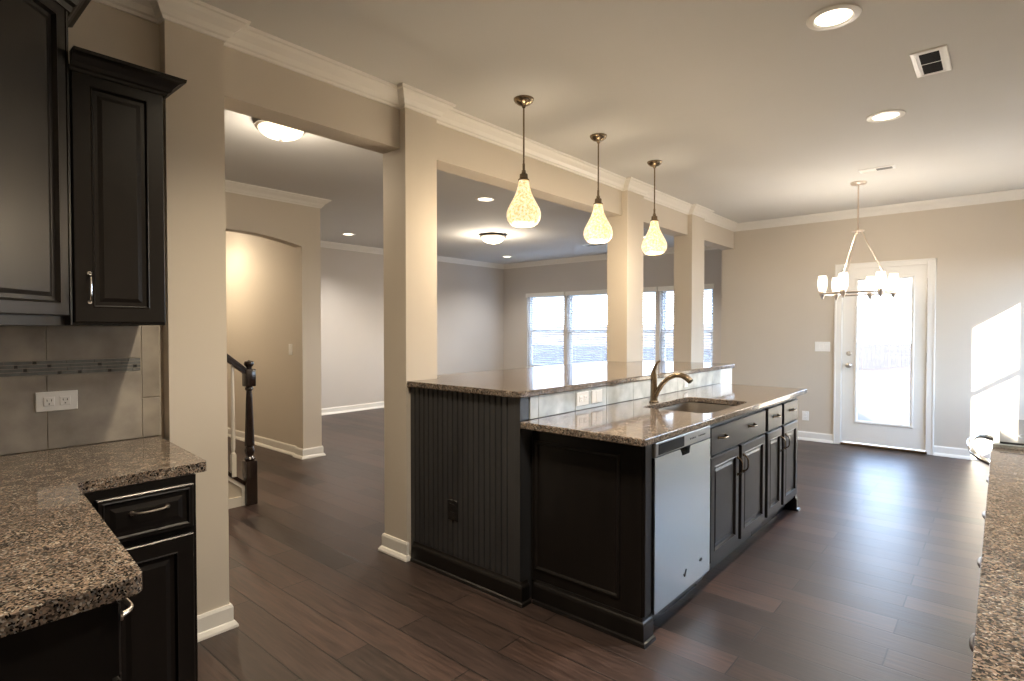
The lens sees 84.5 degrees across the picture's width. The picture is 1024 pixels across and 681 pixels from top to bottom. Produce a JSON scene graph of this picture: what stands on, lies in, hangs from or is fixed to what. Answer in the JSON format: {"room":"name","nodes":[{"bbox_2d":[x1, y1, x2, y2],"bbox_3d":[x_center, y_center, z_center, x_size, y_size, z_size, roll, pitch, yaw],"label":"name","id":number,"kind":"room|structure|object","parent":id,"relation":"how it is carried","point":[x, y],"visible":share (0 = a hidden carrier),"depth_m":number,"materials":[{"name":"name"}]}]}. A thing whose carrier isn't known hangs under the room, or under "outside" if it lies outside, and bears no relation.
{"room":"kitchen","nodes":[
{"label":"kitchen","id":0,"kind":"room"},
{"bbox_2d":[7,0,163,454],"bbox_3d":[-2.823,-0.032,1.027,0.140,2.765,3.850,1,2,41],"label":"wall","id":1,"kind":"structure","parent":0,"point":[102,29],"depth_m":2.31,"materials":[{"name":"beige paint"}]},
{"bbox_2d":[0,0,90,325],"bbox_3d":[-1.656,-0.633,1.600,0.851,1.176,0.840,1,2,41],"label":"upper cabinet","id":2,"kind":"object","parent":1,"relation":"attached to","point":[36,244],"visible":1,"depth_m":1.77,"materials":[{"name":"black wood"}]},
{"bbox_2d":[0,325,161,454],"bbox_3d":[-1.909,0.181,1.968,0.011,0.471,1.214,1,2,41],"label":"tile backsplash","id":3,"kind":"structure","parent":1,"relation":"attached to","point":[115,371],"depth_m":2.21,"materials":[{"name":"tile"}]},
{"bbox_2d":[35,390,77,411],"bbox_3d":[-1.738,0.231,2.153,0.009,0.074,0.128,1,2,41],"label":"wall outlet","id":4,"kind":"object","parent":3,"relation":"attached to","point":[55,400],"visible":1,"depth_m":2.15,"materials":[{"name":"white plastic"}]},
{"bbox_2d":[43,397,54,406],"bbox_3d":[-1.752,0.232,2.133,0.004,0.034,0.033,1,2,41],"label":"socket","id":5,"kind":"object","parent":4,"relation":"attached to","point":[47,401],"depth_m":2.13,"materials":[{"name":"white plastic"}]},
{"bbox_2d":[60,396,70,404],"bbox_3d":[-1.720,0.231,2.169,0.004,0.034,0.033,1,2,41],"label":"socket","id":6,"kind":"object","parent":4,"relation":"attached to","point":[64,400],"depth_m":2.17,"materials":[{"name":"white plastic"}]},
{"bbox_2d":[69,45,186,325],"bbox_3d":[-1.490,-0.520,2.136,0.402,0.924,0.345,1,2,41],"label":"upper cabinet","id":7,"kind":"object","parent":1,"relation":"attached to","point":[116,105],"visible":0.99,"depth_m":2.01,"materials":[{"name":"black wood"}]},
{"bbox_2d":[92,0,1023,231],"bbox_3d":[1.627,-1.416,3.427,3.395,0.092,7.930,1,2,41],"label":"crown molding","id":8,"kind":"structure","parent":1,"relation":"attached to","point":[236,33],"depth_m":3.32,"materials":[{"name":"white paint"}]},
{"bbox_2d":[159,19,228,614],"bbox_3d":[-1.458,-0.062,2.549,0.205,2.765,0.238,1,2,41],"label":"wall","id":9,"kind":"structure","parent":0,"point":[195,327],"depth_m":2.48,"materials":[{"name":"beige paint"}]},
{"bbox_2d":[197,602,238,641],"bbox_3d":[-2.382,1.289,1.511,0.265,0.105,3.118,1,2,41],"label":"baseboard","id":10,"kind":"structure","parent":9,"relation":"attached to","point":[214,622],"depth_m":2.54,"materials":[{"name":"white paint"}]},
{"bbox_2d":[226,231,296,445],"bbox_3d":[-3.167,-0.150,6.929,2.469,2.765,0.189,1,2,41],"label":"wall","id":11,"kind":"structure","parent":0,"point":[260,272],"depth_m":6.57,"materials":[{"name":"beige paint"}]},
{"bbox_2d":[289,344,291,354],"bbox_3d":[-2.420,0.098,6.153,0.075,0.118,0.008,1,2,41],"label":"wall switch","id":12,"kind":"object","parent":11,"relation":"attached to","point":[290,345],"visible":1,"depth_m":6.14,"materials":[{"name":"white plastic"}]},
{"bbox_2d":[225,192,321,448],"bbox_3d":[-4.169,-0.087,3.786,0.140,2.765,6.250,1,2,41],"label":"wall","id":13,"kind":"structure","parent":0,"point":[297,226],"depth_m":5.97,"materials":[{"name":"beige paint"}]},
{"bbox_2d":[228,401,383,459],"bbox_3d":[-0.191,1.155,8.226,5.295,0.105,6.123,1,2,41],"label":"baseboard","id":14,"kind":"structure","parent":13,"relation":"attached to","point":[289,449],"depth_m":6.56,"materials":[{"name":"white paint"}]},
{"bbox_2d":[383,108,436,556],"bbox_3d":[-0.629,-0.081,3.494,0.217,2.765,0.243,1,2,41],"label":"pillar","id":15,"kind":"structure","parent":0,"point":[410,170],"depth_m":3.40,"materials":[{"name":"beige paint"}]},
{"bbox_2d":[378,533,410,561],"bbox_3d":[-0.638,1.249,3.509,0.277,0.105,0.273,1,2,41],"label":"baseboard","id":16,"kind":"structure","parent":15,"relation":"attached to","point":[395,547],"depth_m":3.40,"materials":[{"name":"white paint"}]},
{"bbox_2d":[320,247,503,408],"bbox_3d":[-2.839,-0.197,9.303,0.150,2.765,8.228,1,2,41],"label":"wall","id":17,"kind":"structure","parent":0,"point":[470,298],"depth_m":9.77,"materials":[{"name":"paint"}]},
{"bbox_2d":[225,180,715,268],"bbox_3d":[-2.160,-1.465,5.907,5.295,0.092,12.128,1,2,41],"label":"crown molding","id":18,"kind":"structure","parent":17,"relation":"attached to","point":[230,186],"depth_m":9.15,"materials":[{"name":"white paint"}]},
{"bbox_2d":[198,408,988,680],"bbox_3d":[-0.845,1.375,4.835,9.220,0.200,12.450,1,2,41],"label":"floor","id":19,"kind":"structure","parent":0,"point":[875,576],"depth_m":2.85,"materials":[{"name":"brown wood"}]},
{"bbox_2d":[0,598,133,680],"bbox_3d":[-1.214,0.910,1.109,0.836,0.878,0.628,1,2,41],"label":"base cabinet","id":20,"kind":"object","parent":19,"relation":"on","point":[86,645],"visible":0.55,"depth_m":0.98,"materials":[{"name":"black wood"}]},
{"bbox_2d":[0,436,205,637],"bbox_3d":[-1.302,0.444,1.496,1.551,0.034,1.114,1,2,41],"label":"countertop","id":21,"kind":"structure","parent":20,"relation":"on","point":[59,559],"depth_m":1.29,"materials":[{"name":"brown stone"}]},
{"bbox_2d":[83,474,197,680],"bbox_3d":[-1.423,0.892,1.996,0.722,0.878,0.350,1,2,41],"label":"base cabinet","id":22,"kind":"object","parent":19,"relation":"on","point":[154,521],"visible":0.49,"depth_m":1.83,"materials":[{"name":"black wood"}]},
{"bbox_2d":[228,471,244,508],"bbox_3d":[-3.341,0.128,3.724,1.075,2.338,2.627,1,2,41],"label":"staircase","id":23,"kind":"structure","parent":19,"relation":"on","point":[236,488],"depth_m":4.34,"materials":[{"name":"wood"}]},
{"bbox_2d":[227,354,257,505],"bbox_3d":[-2.916,-0.311,3.401,0.084,3.228,2.709,1,2,41],"label":"stair railing","id":24,"kind":"object","parent":23,"relation":"attached to","point":[249,464],"visible":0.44,"depth_m":4.38,"materials":[{"name":"brown wood"}]},
{"bbox_2d":[410,368,731,607],"bbox_3d":[0.674,0.773,4.160,0.896,1.030,2.940,1,2,41],"label":"raised bar","id":25,"kind":"object","parent":19,"relation":"on","point":[469,449],"visible":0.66,"depth_m":3.02,"materials":[{"name":"black paint"}]},
{"bbox_2d":[448,498,457,521],"bbox_3d":[-0.330,0.942,3.127,0.075,0.115,0.009,1,2,41],"label":"wall outlet","id":26,"kind":"object","parent":25,"relation":"attached to","point":[452,504],"visible":1,"depth_m":3.12,"materials":[{"name":"black plastic"}]},
{"bbox_2d":[407,361,734,397],"bbox_3d":[0.598,0.239,4.240,1.093,0.033,2.967,1,2,41],"label":"bar","id":27,"kind":"object","parent":25,"relation":"on","point":[543,380],"visible":0.94,"depth_m":3.59,"materials":[{"name":"brown stone"}]},
{"bbox_2d":[529,370,720,418],"bbox_3d":[0.927,0.322,3.812,0.012,0.116,2.563,1,2,41],"label":"backsplash","id":28,"kind":"structure","parent":25,"relation":"attached to","point":[562,402],"depth_m":3.44,"materials":[{"name":"tile"}]},
{"bbox_2d":[576,391,588,405],"bbox_3d":[0.402,0.329,3.192,0.009,0.076,0.118,1,2,41],"label":"wall outlet","id":29,"kind":"object","parent":28,"relation":"attached to","point":[582,398],"visible":1,"depth_m":3.18,"materials":[{"name":"white plastic"}]},
{"bbox_2d":[591,389,601,403],"bbox_3d":[0.500,0.327,3.305,0.008,0.076,0.112,1,2,41],"label":"wall switch","id":30,"kind":"object","parent":28,"relation":"attached to","point":[596,395],"visible":1,"depth_m":3.29,"materials":[{"name":"white plastic"}]},
{"bbox_2d":[532,430,655,649],"bbox_3d":[0.357,0.879,2.655,0.652,0.879,0.104,1,2,41],"label":"island end panel","id":31,"kind":"object","parent":19,"relation":"on","point":[592,499],"visible":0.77,"depth_m":2.61,"materials":[{"name":"black wood"}]},
{"bbox_2d":[651,425,709,621],"bbox_3d":[0.614,0.877,2.922,0.598,0.872,0.624,1,2,41],"label":"dishwasher","id":32,"kind":"object","parent":19,"relation":"on","point":[680,522],"visible":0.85,"depth_m":2.69,"materials":[{"name":"silver metal"}]},
{"bbox_2d":[697,402,765,575],"bbox_3d":[1.138,0.862,3.505,0.626,0.878,0.933,1,2,41],"label":"base cabinet","id":33,"kind":"object","parent":19,"relation":"on","point":[737,444],"visible":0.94,"depth_m":3.27,"materials":[{"name":"black wood"}]},
{"bbox_2d":[751,397,800,535],"bbox_3d":[1.708,0.849,4.169,0.636,0.878,0.813,1,2,41],"label":"base cabinet","id":34,"kind":"object","parent":19,"relation":"on","point":[781,424],"visible":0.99,"depth_m":3.93,"materials":[{"name":"black wood"}]},
{"bbox_2d":[520,383,806,446],"bbox_3d":[1.155,0.403,3.553,0.672,0.034,2.631,1,2,41],"label":"countertop","id":35,"kind":"structure","parent":34,"relation":"on","point":[640,422],"depth_m":2.99,"materials":[{"name":"brown stone"}]},
{"bbox_2d":[649,360,692,402],"bbox_3d":[0.974,0.254,3.458,0.283,0.266,0.060,1,2,41],"label":"kitchen faucet","id":36,"kind":"object","parent":35,"relation":"on","point":[654,390],"visible":1,"depth_m":3.51,"materials":[{"name":"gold metal"}]},
{"bbox_2d":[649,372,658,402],"bbox_3d":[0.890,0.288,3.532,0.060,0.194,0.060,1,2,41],"label":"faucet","id":37,"kind":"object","parent":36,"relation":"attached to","point":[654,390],"depth_m":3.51,"materials":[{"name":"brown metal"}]},
{"bbox_2d":[659,402,733,412],"bbox_3d":[1.125,0.514,3.434,0.424,0.180,0.699,1,2,41],"label":"sink","id":38,"kind":"object","parent":35,"relation":"in","point":[694,407],"visible":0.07,"depth_m":3.73,"materials":[{"name":"metal"}]},
{"bbox_2d":[966,418,1023,464],"bbox_3d":[2.343,0.765,2.305,0.764,1.080,0.798,1,2,41],"label":"stove","id":39,"kind":"object","parent":19,"relation":"on","point":[1008,434],"visible":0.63,"depth_m":2.35,"materials":[{"name":"silver metal"}]},
{"bbox_2d":[966,433,992,464],"bbox_3d":[2.343,0.863,2.307,0.764,0.885,0.790,1,2,41],"label":"oven","id":40,"kind":"object","parent":39,"relation":"in","point":[969,443],"depth_m":2.42,"materials":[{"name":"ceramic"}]},
{"bbox_2d":[1000,418,1023,444],"bbox_3d":[2.360,0.392,2.283,0.580,0.005,0.760,1,2,41],"label":"glass cooktop","id":41,"kind":"object","parent":39,"relation":"in","point":[1011,430],"depth_m":2.40,"materials":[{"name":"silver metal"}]},
{"bbox_2d":[200,0,1023,263],"bbox_3d":[-0.809,-1.564,4.765,9.130,0.150,12.380,1,2,41],"label":"ceiling","id":42,"kind":"structure","parent":0,"point":[750,112],"depth_m":3.38,"materials":[{"name":"paint"}]},
{"bbox_2d":[255,119,305,141],"bbox_3d":[-1.564,-1.408,3.814,0.325,0.123,0.325,1,2,41],"label":"flush ceiling light","id":43,"kind":"object","parent":42,"relation":"attached to","point":[274,131],"visible":0.78,"depth_m":3.74,"materials":[{"name":"white glass"}]},
{"bbox_2d":[341,233,355,235],"bbox_3d":[-2.397,-1.554,8.252,0.212,0.008,0.212,1,2,41],"label":"recessed light","id":44,"kind":"object","parent":42,"relation":"in","point":[347,234],"visible":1,"depth_m":8.26,"materials":[{"name":"white paint"}]},
{"bbox_2d":[224,46,733,249],"bbox_3d":[0.753,-1.336,5.101,0.163,0.321,6.552,1,2,41],"label":"beam","id":45,"kind":"structure","parent":42,"relation":"attached to","point":[254,87],"depth_m":3.27,"materials":[{"name":"beige paint"}]},
{"bbox_2d":[475,197,494,201],"bbox_3d":[-0.291,-1.510,6.026,0.212,0.008,0.212,1,2,41],"label":"recessed light","id":46,"kind":"object","parent":42,"relation":"in","point":[483,199],"visible":1,"depth_m":6.03,"materials":[{"name":"white paint"}]},
{"bbox_2d":[480,233,505,244],"bbox_3d":[-0.282,-1.485,8.310,0.392,0.148,0.392,1,2,41],"label":"flush ceiling light","id":47,"kind":"object","parent":42,"relation":"attached to","point":[491,238],"visible":1,"depth_m":8.19,"materials":[{"name":"white glass"}]},
{"bbox_2d":[507,95,540,227],"bbox_3d":[0.071,-1.080,3.421,0.208,0.764,0.208,1,2,41],"label":"pendant light","id":48,"kind":"object","parent":42,"relation":"hanging from","point":[523,211],"visible":1,"depth_m":3.37,"materials":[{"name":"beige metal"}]},
{"bbox_2d":[582,243,605,246],"bbox_3d":[1.351,-1.574,9.281,0.370,0.010,0.170,1,2,41],"label":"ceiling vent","id":49,"kind":"object","parent":42,"relation":"in","point":[587,245],"visible":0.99,"depth_m":9.23,"materials":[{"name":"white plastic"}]},
{"bbox_2d":[584,133,612,243],"bbox_3d":[0.623,-1.093,4.071,0.208,0.764,0.208,1,2,41],"label":"pendant light","id":50,"kind":"object","parent":42,"relation":"hanging from","point":[598,229],"visible":1,"depth_m":4.02,"materials":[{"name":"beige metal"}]},
{"bbox_2d":[641,160,666,254],"bbox_3d":[1.188,-1.106,4.702,0.208,0.764,0.208,1,2,41],"label":"pendant light","id":51,"kind":"object","parent":42,"relation":"hanging from","point":[654,242],"visible":1,"depth_m":4.65,"materials":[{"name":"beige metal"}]},
{"bbox_2d":[806,3,861,30],"bbox_3d":[1.434,-1.440,2.515,0.216,0.008,0.216,1,2,41],"label":"recessed light","id":52,"kind":"object","parent":42,"relation":"in","point":[835,16],"visible":1,"depth_m":2.51,"materials":[{"name":"white paint"}]},
{"bbox_2d":[818,181,898,299],"bbox_3d":[3.288,-0.949,5.358,0.639,1.102,0.652,1,2,41],"label":"chandelier","id":53,"kind":"object","parent":42,"relation":"hanging from","point":[840,284],"visible":1,"depth_m":5.30,"materials":[{"name":"silver metal"}]},
{"bbox_2d":[858,164,896,173],"bbox_3d":[3.171,-1.487,4.896,0.270,0.010,0.125,1,2,41],"label":"ceiling vent","id":54,"kind":"object","parent":42,"relation":"in","point":[893,166],"visible":1,"depth_m":4.88,"materials":[{"name":"white plastic"}]},
{"bbox_2d":[866,109,905,122],"bbox_3d":[2.440,-1.463,3.680,0.216,0.008,0.216,1,2,41],"label":"recessed light","id":55,"kind":"object","parent":42,"relation":"in","point":[888,115],"visible":1,"depth_m":3.67,"materials":[{"name":"white paint"}]},
{"bbox_2d":[909,44,951,77],"bbox_3d":[2.184,-1.448,2.936,0.154,0.010,0.350,1,2,41],"label":"ceiling vent","id":56,"kind":"object","parent":42,"relation":"in","point":[935,60],"visible":1,"depth_m":2.92,"materials":[{"name":"white plastic"}]},
{"bbox_2d":[504,249,721,368],"bbox_3d":[1.483,-0.211,10.013,5.445,2.765,1.488,1,2,41],"label":"wall","id":57,"kind":"structure","parent":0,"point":[658,270],"depth_m":11.15,"materials":[{"name":"paint"}]},
{"bbox_2d":[526,296,563,367],"bbox_3d":[0.711,-0.181,11.550,0.985,1.538,0.162,1,2,41],"label":"window","id":58,"kind":"structure","parent":57,"relation":"attached to","point":[530,307],"depth_m":11.85,"materials":[{"name":"white plastic"}]},
{"bbox_2d":[526,292,564,366],"bbox_3d":[0.686,-0.206,11.520,0.989,1.535,0.089,1,2,41],"label":"window blind","id":59,"kind":"object","parent":57,"relation":"attached to","point":[548,294],"visible":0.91,"depth_m":11.52,"materials":[{"name":"white paint"}]},
{"bbox_2d":[565,289,606,363],"bbox_3d":[1.448,-0.193,10.858,0.979,1.535,0.089,1,2,41],"label":"window blind","id":60,"kind":"object","parent":57,"relation":"attached to","point":[586,292],"visible":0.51,"depth_m":10.86,"materials":[{"name":"white paint"}]},
{"bbox_2d":[569,294,606,363],"bbox_3d":[1.474,-0.167,10.887,0.975,1.538,0.162,1,2,41],"label":"window","id":61,"kind":"structure","parent":57,"relation":"attached to","point":[571,308],"depth_m":11.18,"materials":[{"name":"white plastic"}]},
{"bbox_2d":[643,291,655,360],"bbox_3d":[2.215,-0.154,10.243,0.960,1.538,0.162,1,2,41],"label":"window","id":62,"kind":"structure","parent":57,"relation":"attached to","point":[653,291],"depth_m":10.01,"materials":[{"name":"white plastic"}]},
{"bbox_2d":[643,287,656,358],"bbox_3d":[2.190,-0.180,10.214,0.964,1.535,0.089,1,2,41],"label":"window blind","id":63,"kind":"object","parent":57,"relation":"attached to","point":[645,289],"visible":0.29,"depth_m":10.00,"materials":[{"name":"white paint"}]},
{"bbox_2d":[658,284,714,360],"bbox_3d":[2.947,-0.167,9.556,0.989,1.535,0.089,1,2,41],"label":"window blind","id":64,"kind":"object","parent":57,"relation":"attached to","point":[706,286],"visible":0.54,"depth_m":9.71,"materials":[{"name":"white paint"}]},
{"bbox_2d":[661,289,712,362],"bbox_3d":[2.972,-0.141,9.586,0.985,1.538,0.162,1,2,41],"label":"window","id":65,"kind":"structure","parent":57,"relation":"attached to","point":[662,316],"depth_m":9.88,"materials":[{"name":"white plastic"}]},
{"bbox_2d":[607,190,643,361],"bbox_3d":[1.102,-0.121,5.486,0.217,2.765,0.315,1,2,41],"label":"pillar","id":66,"kind":"structure","parent":0,"point":[624,250],"depth_m":5.37,"materials":[{"name":"beige paint"}]},
{"bbox_2d":[673,214,704,362],"bbox_3d":[2.071,-0.143,6.602,0.217,2.765,0.352,1,2,41],"label":"pillar","id":67,"kind":"structure","parent":0,"point":[688,326],"depth_m":6.48,"materials":[{"name":"beige paint"}]},
{"bbox_2d":[721,199,1023,450],"bbox_3d":[4.223,-0.142,6.549,3.535,2.765,0.150,1,2,41],"label":"wall","id":68,"kind":"structure","parent":0,"point":[774,314],"depth_m":6.29,"materials":[{"name":"beige paint"}]},
{"bbox_2d":[802,411,808,420],"bbox_3d":[3.632,0.932,6.978,0.075,0.115,0.009,1,2,41],"label":"wall outlet","id":69,"kind":"object","parent":68,"relation":"attached to","point":[805,414],"visible":1,"depth_m":6.97,"materials":[{"name":"white plastic"}]},
{"bbox_2d":[797,431,832,442],"bbox_3d":[3.344,1.175,7.220,1.364,0.105,0.030,1,2,41],"label":"baseboard","id":70,"kind":"structure","parent":68,"relation":"attached to","point":[802,435],"depth_m":6.90,"materials":[{"name":"white paint"}]},
{"bbox_2d":[815,342,829,351],"bbox_3d":[3.769,0.074,6.843,0.165,0.118,0.008,1,2,41],"label":"wall switch","id":71,"kind":"object","parent":68,"relation":"attached to","point":[819,346],"visible":1,"depth_m":6.84,"materials":[{"name":"white plastic"}]},
{"bbox_2d":[833,258,936,454],"bbox_3d":[4.265,0.170,6.480,0.970,2.143,0.209,1,2,41],"label":"door","id":72,"kind":"structure","parent":68,"relation":"in","point":[916,437],"depth_m":6.37,"materials":[{"name":"white paint"}]},
{"bbox_2d":[934,445,990,460],"bbox_3d":[3.780,1.233,4.286,1.200,0.105,3.890,1,2,41],"label":"baseboard","id":73,"kind":"structure","parent":68,"relation":"attached to","point":[952,452],"depth_m":6.01,"materials":[{"name":"white paint"}]},
{"bbox_3d":[0.497,0.930,0.116,0.692,0.878,1.198,1,2,41],"label":"base cabinet","id":74,"kind":"object","parent":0,"visible":0},
{"bbox_2d":[969,633,974,651],"bbox_3d":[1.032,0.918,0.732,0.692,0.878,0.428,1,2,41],"label":"handle","id":75,"kind":"object","parent":74,"relation":"attached to","point":[971,639],"visible":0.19,"depth_m":0.94,"materials":[{"name":"silver metal"}]},
{"bbox_2d":[977,557,980,567],"bbox_3d":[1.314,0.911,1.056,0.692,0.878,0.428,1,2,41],"label":"handle","id":76,"kind":"object","parent":74,"relation":"attached to","point":[979,558],"visible":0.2,"depth_m":1.26,"materials":[{"name":"silver metal"}]},
{"bbox_2d":[970,448,1023,680],"bbox_3d":[1.108,0.458,0.802,0.683,0.034,3.050,1,2,41],"label":"countertop","id":77,"kind":"structure","parent":74,"relation":"on","point":[998,647],"depth_m":1.03,"materials":[{"name":"brown stone"}]},
{"label":"outside","id":78,"kind":"structure","parent":0,"visible":0},
{"bbox_2d":[533,324,909,424],"bbox_3d":[8.125,0.227,32.240,110.000,2.500,139.320,1,2,41],"label":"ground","id":79,"kind":"structure","parent":78,"point":[883,393],"depth_m":26.42,"materials":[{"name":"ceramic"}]},
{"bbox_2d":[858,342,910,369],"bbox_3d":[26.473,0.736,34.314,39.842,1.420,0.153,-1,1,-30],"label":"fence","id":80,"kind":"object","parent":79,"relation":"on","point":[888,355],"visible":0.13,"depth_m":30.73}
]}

